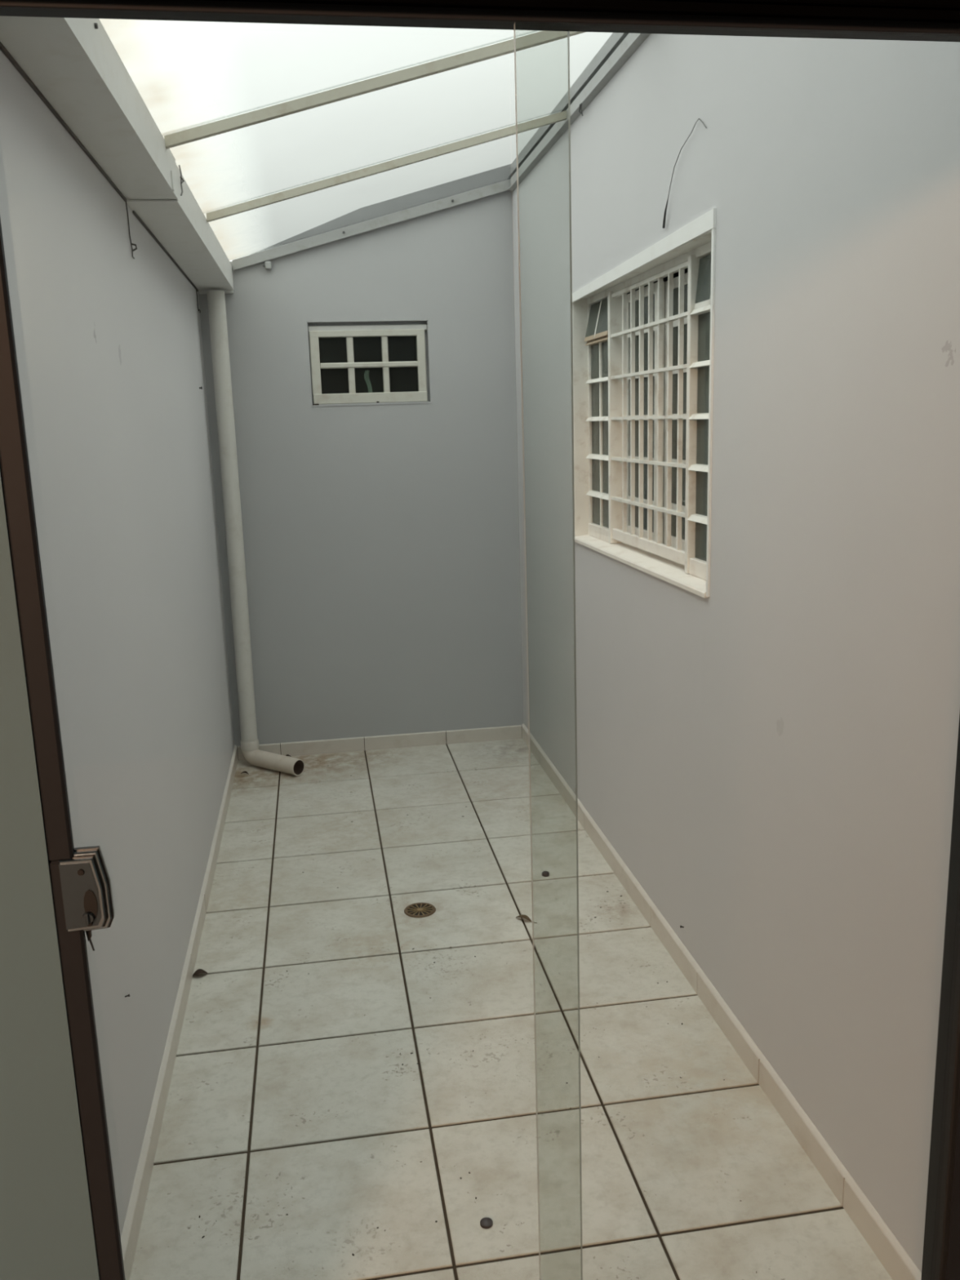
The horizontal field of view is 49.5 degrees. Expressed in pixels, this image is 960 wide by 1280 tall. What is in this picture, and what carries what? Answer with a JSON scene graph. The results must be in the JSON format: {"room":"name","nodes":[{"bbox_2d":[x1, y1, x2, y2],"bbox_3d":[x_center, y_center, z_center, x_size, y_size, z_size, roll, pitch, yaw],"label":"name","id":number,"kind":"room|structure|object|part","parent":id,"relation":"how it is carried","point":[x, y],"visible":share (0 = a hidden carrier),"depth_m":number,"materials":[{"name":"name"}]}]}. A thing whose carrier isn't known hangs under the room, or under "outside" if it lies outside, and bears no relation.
{"room":"covered patio","nodes":[
{"label":"covered patio","id":0,"kind":"room"},
{"bbox_2d":[0,467,99,1279],"bbox_3d":[-0.424,0.069,1.194,4.600,2.770,0.080,-4,12,-9],"label":"wall","id":1,"kind":"structure","parent":0,"point":[46,1228],"depth_m":1.22,"materials":[{"name":"paint"}]},
{"bbox_2d":[0,0,959,1279],"bbox_3d":[0.104,0.319,1.314,1.203,2.160,0.095,-4,12,-9],"label":"door","id":2,"kind":"structure","parent":1,"relation":"in","point":[931,20],"depth_m":1.14,"materials":[{"name":"black metal"}]},
{"bbox_3d":[-0.448,0.289,1.204,0.054,0.127,0.048,-4,12,-9],"label":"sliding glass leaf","id":3,"kind":"part","parent":2,"relation":"part of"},
{"bbox_3d":[-0.454,0.291,1.197,0.045,0.092,0.002,-4,12,-9],"label":"lock plate","id":4,"kind":"part","parent":2,"relation":"part of","materials":[{"name":"silver metal"}]},
{"bbox_3d":[-0.454,0.290,1.201,0.049,0.098,0.006,-4,12,-9],"label":"lock plate","id":5,"kind":"part","parent":2,"relation":"part of","materials":[{"name":"silver metal"}]},
{"bbox_3d":[0.355,0.335,1.345,0.586,2.069,0.008,-4,12,-9],"label":"sliding glass leaf","id":6,"kind":"part","parent":2,"relation":"part of","materials":[{"name":"clear glass"}]},
{"bbox_3d":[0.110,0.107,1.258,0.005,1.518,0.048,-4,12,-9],"label":"sliding glass leaf","id":7,"kind":"part","parent":2,"relation":"part of","materials":[{"name":"clear glass"}]},
{"bbox_3d":[-0.175,0.363,1.285,0.609,2.069,0.008,-4,12,-9],"label":"glass pane","id":8,"kind":"part","parent":2,"relation":"part of","materials":[{"name":"clear glass"}]},
{"bbox_2d":[0,49,235,1236],"bbox_3d":[-1.052,-0.148,3.113,0.180,2.440,4.079,-4,12,-9],"label":"wall","id":9,"kind":"structure","parent":0,"point":[108,344],"depth_m":2.48,"materials":[{"name":"grey paint"}]},
{"bbox_2d":[0,16,234,293],"bbox_3d":[-0.921,-1.293,2.940,0.165,0.134,3.997,-4,12,-9],"label":"gutter","id":10,"kind":"object","parent":9,"relation":"attached to","point":[73,65],"visible":0.98,"depth_m":2.28,"materials":[{"name":"white metal"}]},
{"bbox_2d":[124,201,137,258],"bbox_3d":[-0.990,-1.166,2.962,0.016,0.150,0.045,-4,12,-9],"label":"hanging wire","id":11,"kind":"object","parent":10,"relation":"hanging from","point":[131,244],"visible":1,"depth_m":2.96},
{"bbox_2d":[178,164,184,195],"bbox_3d":[-0.867,-1.331,3.018,0.011,0.089,0.038,-1,12,2],"label":"wire","id":12,"kind":"object","parent":10,"relation":"attached to","point":[181,178],"visible":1,"depth_m":3.02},
{"bbox_2d":[195,288,200,312],"bbox_3d":[-1.294,-1.559,4.782,0.010,0.108,0.028,1,12,14],"label":"hanging wire","id":13,"kind":"object","parent":10,"relation":"hanging from","point":[199,310],"visible":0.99,"depth_m":4.78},
{"bbox_2d":[120,745,238,1279],"bbox_3d":[-0.929,0.973,3.405,0.013,0.080,3.999,-4,12,-9],"label":"baseboard","id":14,"kind":"structure","parent":9,"relation":"attached to","point":[131,1231],"depth_m":2.71,"materials":[{"name":"beige tile"}]},
{"bbox_2d":[198,179,523,758],"bbox_3d":[-0.654,-0.835,5.240,1.688,2.885,0.180,-4,12,-9],"label":"wall","id":15,"kind":"structure","parent":0,"point":[381,543],"depth_m":5.19,"materials":[{"name":"grey paint"}]},
{"bbox_2d":[206,290,304,775],"bbox_3d":[-1.070,-0.475,4.947,0.386,2.282,0.090,7,15,35],"label":"downpipe","id":16,"kind":"object","parent":15,"relation":"attached to","point":[249,742],"visible":1,"depth_m":5.01,"materials":[{"name":"white plastic"}]},
{"bbox_2d":[306,319,431,406],"bbox_3d":[-0.547,-1.362,5.137,0.585,0.397,0.164,-4,12,-9],"label":"window","id":17,"kind":"structure","parent":15,"relation":"in","point":[384,329],"depth_m":5.07,"materials":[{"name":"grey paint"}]},
{"bbox_3d":[-0.549,-1.491,5.067,0.559,0.030,0.048,-4,12,-9],"label":"frame rail","id":18,"kind":"part","parent":17,"relation":"part of","materials":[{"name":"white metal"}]},
{"bbox_2d":[364,369,372,392],"bbox_3d":[-0.551,-1.272,5.130,0.038,0.110,0.020,-4,12,-9],"label":"strip","id":19,"kind":"object","parent":17,"relation":"attached to","point":[366,372],"visible":0.98,"depth_m":5.12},
{"bbox_3d":[-0.538,-1.191,5.126,0.557,0.049,0.056,-4,12,-9],"label":"frame rail","id":20,"kind":"part","parent":17,"relation":"part of","materials":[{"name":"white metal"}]},
{"bbox_2d":[237,724,521,759],"bbox_3d":[-0.509,0.535,5.447,1.484,0.072,0.010,-4,12,-9],"label":"baseboard","id":21,"kind":"structure","parent":15,"relation":"attached to","point":[508,732],"depth_m":5.45,"materials":[{"name":"beige tile"}]},
{"bbox_2d":[318,336,417,394],"bbox_3d":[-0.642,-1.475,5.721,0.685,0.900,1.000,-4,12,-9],"label":"window pane","id":22,"kind":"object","parent":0,"point":[401,348],"depth_m":6.20,"materials":[{"name":"black glass"}]},
{"bbox_2d":[99,18,650,270],"bbox_3d":[-0.238,-1.600,2.990,1.449,0.472,3.999,-4,12,-9],"label":"ceiling","id":23,"kind":"structure","parent":0,"point":[313,209],"depth_m":3.78,"materials":[{"name":"white plastic"}]},
{"bbox_2d":[578,102,582,115],"bbox_3d":[0.354,-1.855,3.645,0.007,0.046,0.031,-5,12,-17],"label":"clip","id":24,"kind":"object","parent":23,"relation":"hanging from","point":[580,108],"visible":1,"depth_m":3.65,"materials":[{"name":"grey metal"}]},
{"bbox_2d":[129,737,892,1279],"bbox_3d":[-0.362,1.459,1.355,4.840,0.060,8.339,-4,12,-9],"label":"floor","id":25,"kind":"structure","parent":0,"point":[291,1092],"depth_m":2.71,"materials":[{"name":"white tile"}]},
{"bbox_2d":[192,968,207,976],"bbox_3d":[-0.873,1.038,3.244,0.036,0.014,0.039,5,14,28],"label":"dry leaf","id":26,"kind":"object","parent":25,"relation":"on","point":[197,971],"visible":1,"depth_m":3.25,"materials":[{"name":"brown plant"}]},
{"bbox_2d":[404,902,435,917],"bbox_3d":[-0.209,0.942,3.635,0.112,0.004,0.112,-4,12,-9],"label":"floor drain","id":27,"kind":"object","parent":25,"relation":"on","point":[416,909],"visible":1,"depth_m":3.63,"materials":[{"name":"gold metal"}]},
{"bbox_2d":[198,775,724,1256],"bbox_3d":[-0.181,0.916,3.758,1.336,0.002,3.256,-4,12,-9],"label":"crumbs","id":28,"kind":"object","parent":25,"relation":"on","point":[199,1216],"visible":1,"depth_m":2.76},
{"bbox_2d":[480,1217,493,1228],"bbox_3d":[0.014,1.234,2.206,0.027,0.007,0.027,-4,12,-9],"label":"cap","id":29,"kind":"object","parent":25,"relation":"on","point":[485,1223],"visible":1,"depth_m":2.20,"materials":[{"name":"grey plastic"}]},
{"bbox_2d":[515,914,537,923],"bbox_3d":[0.156,0.946,3.533,0.084,0.014,0.024,8,16,40],"label":"dry leaf","id":30,"kind":"object","parent":25,"relation":"on","point":[525,917],"visible":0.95,"depth_m":3.54,"materials":[{"name":"brown plant"}]},
{"bbox_3d":[0.147,0.945,3.541,0.060,0.013,0.024,4,13,27],"label":"blade","id":31,"kind":"part","parent":30,"relation":"part of","materials":[{"name":"beige plant"}]},
{"bbox_2d":[542,871,549,876],"bbox_3d":[0.245,0.872,3.884,0.028,0.012,0.028,-4,12,-9],"label":"cap","id":32,"kind":"object","parent":25,"relation":"on","point":[544,873],"visible":1,"depth_m":3.88,"materials":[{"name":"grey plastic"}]},
{"bbox_2d":[511,32,959,1272],"bbox_3d":[0.591,-0.488,3.417,0.180,2.885,4.279,-4,12,-9],"label":"wall","id":33,"kind":"structure","parent":0,"point":[771,756],"depth_m":2.30,"materials":[{"name":"grey paint"}]},
{"bbox_2d":[572,208,716,598],"bbox_3d":[0.555,-0.743,3.416,0.160,0.986,1.471,-4,12,-9],"label":"window","id":34,"kind":"structure","parent":33,"relation":"in","point":[643,357],"depth_m":3.40,"materials":[{"name":"white metal"}]},
{"bbox_3d":[0.369,-0.861,4.115,0.005,0.900,0.012,-4,12,-9],"label":"trim","id":35,"kind":"part","parent":34,"relation":"part of","materials":[{"name":"white paint"}]},
{"bbox_3d":[0.430,-1.216,3.956,0.029,0.119,0.131,-4,12,-9],"label":"pane","id":36,"kind":"part","parent":34,"relation":"part of","materials":[{"name":"clear glass"}]},
{"bbox_3d":[0.447,-1.066,3.985,0.004,0.144,0.143,-4,12,-9],"label":"pane","id":37,"kind":"part","parent":34,"relation":"part of","materials":[{"name":"clear glass"}]},
{"bbox_3d":[0.451,-0.926,4.015,0.004,0.143,0.143,-4,12,-9],"label":"pane","id":38,"kind":"part","parent":34,"relation":"part of","materials":[{"name":"clear glass"}]},
{"bbox_3d":[0.455,-0.786,4.044,0.004,0.143,0.143,-4,12,-9],"label":"pane","id":39,"kind":"part","parent":34,"relation":"part of","materials":[{"name":"clear glass"}]},
{"bbox_3d":[0.459,-0.646,4.074,0.004,0.144,0.143,-4,12,-9],"label":"pane","id":40,"kind":"part","parent":34,"relation":"part of","materials":[{"name":"clear glass"}]},
{"bbox_3d":[0.463,-0.515,4.101,0.004,0.123,0.143,-4,12,-9],"label":"pane","id":41,"kind":"part","parent":34,"relation":"part of","materials":[{"name":"clear glass"}]},
{"bbox_2d":[584,299,608,342],"bbox_3d":[0.447,-1.194,3.871,0.042,0.141,0.314,-4,12,-9],"label":"window pane","id":42,"kind":"object","parent":34,"relation":"attached to","point":[596,311],"depth_m":3.90,"materials":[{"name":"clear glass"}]},
{"bbox_3d":[0.483,-0.417,4.036,0.047,0.048,0.314,-4,12,-9],"label":"rail","id":43,"kind":"part","parent":34,"relation":"part of","materials":[{"name":"white paint"}]},
{"bbox_3d":[0.456,-1.184,3.796,0.029,0.119,0.159,-4,12,-9],"label":"pane","id":44,"kind":"part","parent":34,"relation":"part of","materials":[{"name":"clear glass"}]},
{"bbox_3d":[0.472,-1.035,3.833,0.004,0.144,0.171,-4,12,-9],"label":"pane","id":45,"kind":"part","parent":34,"relation":"part of","materials":[{"name":"clear glass"}]},
{"bbox_3d":[0.476,-0.895,3.863,0.004,0.143,0.171,-4,12,-9],"label":"pane","id":46,"kind":"part","parent":34,"relation":"part of","materials":[{"name":"clear glass"}]},
{"bbox_3d":[0.480,-0.755,3.892,0.004,0.143,0.171,-4,12,-9],"label":"pane","id":47,"kind":"part","parent":34,"relation":"part of","materials":[{"name":"clear glass"}]},
{"bbox_3d":[0.484,-0.614,3.922,0.004,0.144,0.171,-4,12,-9],"label":"pane","id":48,"kind":"part","parent":34,"relation":"part of","materials":[{"name":"clear glass"}]},
{"bbox_3d":[0.488,-0.484,3.949,0.004,0.123,0.171,-4,12,-9],"label":"pane","id":49,"kind":"part","parent":34,"relation":"part of","materials":[{"name":"clear glass"}]},
{"bbox_3d":[0.576,-0.367,3.681,0.022,0.050,0.295,-4,12,-9],"label":"rail","id":50,"kind":"part","parent":34,"relation":"part of","materials":[{"name":"white paint"}]},
{"bbox_3d":[0.554,-0.276,3.515,0.130,0.032,1.445,-4,12,-9],"label":"sill","id":51,"kind":"part","parent":34,"relation":"part of","materials":[{"name":"white paint"}]},
{"bbox_3d":[0.552,-1.169,3.512,0.022,0.030,0.295,-4,12,-9],"label":"rail","id":52,"kind":"part","parent":34,"relation":"part of","materials":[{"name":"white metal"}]},
{"bbox_3d":[0.562,-0.838,3.582,0.004,0.143,0.295,-4,12,-9],"label":"pane","id":53,"kind":"part","parent":34,"relation":"part of","materials":[{"name":"clear glass"}]},
{"bbox_3d":[0.566,-0.698,3.611,0.004,0.143,0.295,-4,12,-9],"label":"pane","id":54,"kind":"part","parent":34,"relation":"part of","materials":[{"name":"clear glass"}]},
{"bbox_3d":[0.570,-0.558,3.640,0.004,0.144,0.295,-4,12,-9],"label":"pane","id":55,"kind":"part","parent":34,"relation":"part of","materials":[{"name":"clear glass"}]},
{"bbox_3d":[0.574,-0.439,3.665,0.004,0.098,0.295,-4,12,-9],"label":"pane","id":56,"kind":"part","parent":34,"relation":"part of","materials":[{"name":"clear glass"}]},
{"bbox_3d":[0.469,-1.188,3.308,0.008,0.066,1.467,-4,12,-9],"label":"head trim","id":57,"kind":"part","parent":34,"relation":"part of","materials":[{"name":"white paint"}]},
{"bbox_3d":[0.554,-1.102,3.526,0.004,0.108,0.295,-4,12,-9],"label":"pane","id":58,"kind":"part","parent":34,"relation":"part of","materials":[{"name":"clear glass"}]},
{"bbox_3d":[0.557,-0.978,3.552,0.004,0.144,0.295,-4,12,-9],"label":"pane","id":59,"kind":"part","parent":34,"relation":"part of","materials":[{"name":"clear glass"}]},
{"bbox_2d":[610,261,688,564],"bbox_3d":[0.547,-0.721,3.391,0.022,0.866,0.786,-4,12,-9],"label":"grille","id":60,"kind":"object","parent":34,"relation":"attached to","point":[665,553],"depth_m":3.40,"materials":[{"name":"white metal"}]},
{"bbox_3d":[0.547,-1.166,3.331,0.039,0.025,1.445,-4,12,-9],"label":"frame rail","id":61,"kind":"part","parent":34,"relation":"part of","materials":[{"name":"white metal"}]},
{"bbox_3d":[0.659,-0.364,3.294,0.004,0.098,0.341,-4,12,-9],"label":"pane","id":62,"kind":"part","parent":34,"relation":"part of","materials":[{"name":"clear glass"}]},
{"bbox_3d":[0.661,-0.291,3.309,0.022,0.050,0.341,-4,12,-9],"label":"rail","id":63,"kind":"part","parent":34,"relation":"part of","materials":[{"name":"white paint"}]},
{"bbox_3d":[0.656,-0.482,3.269,0.004,0.144,0.341,-4,12,-9],"label":"pane","id":64,"kind":"part","parent":34,"relation":"part of","materials":[{"name":"clear glass"}]},
{"bbox_3d":[0.651,-0.623,3.239,0.004,0.143,0.341,-4,12,-9],"label":"pane","id":65,"kind":"part","parent":34,"relation":"part of","materials":[{"name":"clear glass"}]},
{"bbox_3d":[0.647,-0.762,3.210,0.004,0.143,0.341,-4,12,-9],"label":"pane","id":66,"kind":"part","parent":34,"relation":"part of","materials":[{"name":"clear glass"}]},
{"bbox_3d":[0.643,-0.903,3.180,0.004,0.144,0.341,-4,12,-9],"label":"pane","id":67,"kind":"part","parent":34,"relation":"part of","materials":[{"name":"clear glass"}]},
{"bbox_3d":[0.639,-1.026,3.155,0.004,0.108,0.341,-4,12,-9],"label":"pane","id":68,"kind":"part","parent":34,"relation":"part of","materials":[{"name":"clear glass"}]},
{"bbox_3d":[0.637,-1.093,3.140,0.022,0.030,0.341,-4,12,-9],"label":"rail","id":69,"kind":"part","parent":34,"relation":"part of","materials":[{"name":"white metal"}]},
{"bbox_3d":[0.661,-0.195,2.956,0.047,0.048,0.253,-4,12,-9],"label":"rail","id":70,"kind":"part","parent":34,"relation":"part of","materials":[{"name":"white paint"}]},
{"bbox_3d":[0.644,-0.289,3.001,0.004,0.123,0.122,-4,12,-9],"label":"pane","id":71,"kind":"part","parent":34,"relation":"part of","materials":[{"name":"clear glass"}]},
{"bbox_3d":[0.640,-0.420,2.974,0.004,0.144,0.122,-4,12,-9],"label":"pane","id":72,"kind":"part","parent":34,"relation":"part of","materials":[{"name":"clear glass"}]},
{"bbox_3d":[0.636,-0.560,2.944,0.004,0.143,0.122,-4,12,-9],"label":"pane","id":73,"kind":"part","parent":34,"relation":"part of","materials":[{"name":"clear glass"}]},
{"bbox_3d":[0.618,-0.991,2.857,0.016,0.119,0.110,-4,12,-9],"label":"pane","id":74,"kind":"part","parent":34,"relation":"part of","materials":[{"name":"clear glass"}]},
{"bbox_3d":[0.632,-0.700,2.915,0.004,0.143,0.122,-4,12,-9],"label":"pane","id":75,"kind":"part","parent":34,"relation":"part of","materials":[{"name":"clear glass"}]},
{"bbox_3d":[0.628,-0.840,2.885,0.004,0.144,0.122,-4,12,-9],"label":"pane","id":76,"kind":"part","parent":34,"relation":"part of","materials":[{"name":"clear glass"}]},
{"bbox_3d":[0.600,-0.574,2.706,0.007,0.935,0.013,-4,12,-9],"label":"trim","id":77,"kind":"part","parent":34,"relation":"part of","materials":[{"name":"white paint"}]},
{"bbox_2d":[662,118,706,228],"bbox_3d":[0.541,-1.244,2.781,0.011,0.221,0.316,-4,12,-9],"label":"loose wire","id":78,"kind":"object","parent":33,"relation":"attached to","point":[665,210],"visible":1,"depth_m":2.88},
{"bbox_2d":[521,723,921,1279],"bbox_3d":[0.546,0.882,3.630,0.013,0.080,3.999,-4,12,-9],"label":"baseboard","id":79,"kind":"structure","parent":33,"relation":"attached to","point":[895,1260],"depth_m":2.63,"materials":[{"name":"beige tile"}]},
{"label":"outside","id":80,"kind":"structure","parent":0,"visible":0},
{"bbox_2d":[626,267,688,294],"bbox_3d":[1.704,-0.547,3.403,2.020,2.500,3.800,-4,12,-9],"label":"wall","id":81,"kind":"structure","parent":80,"point":[686,270],"depth_m":4.99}
]}

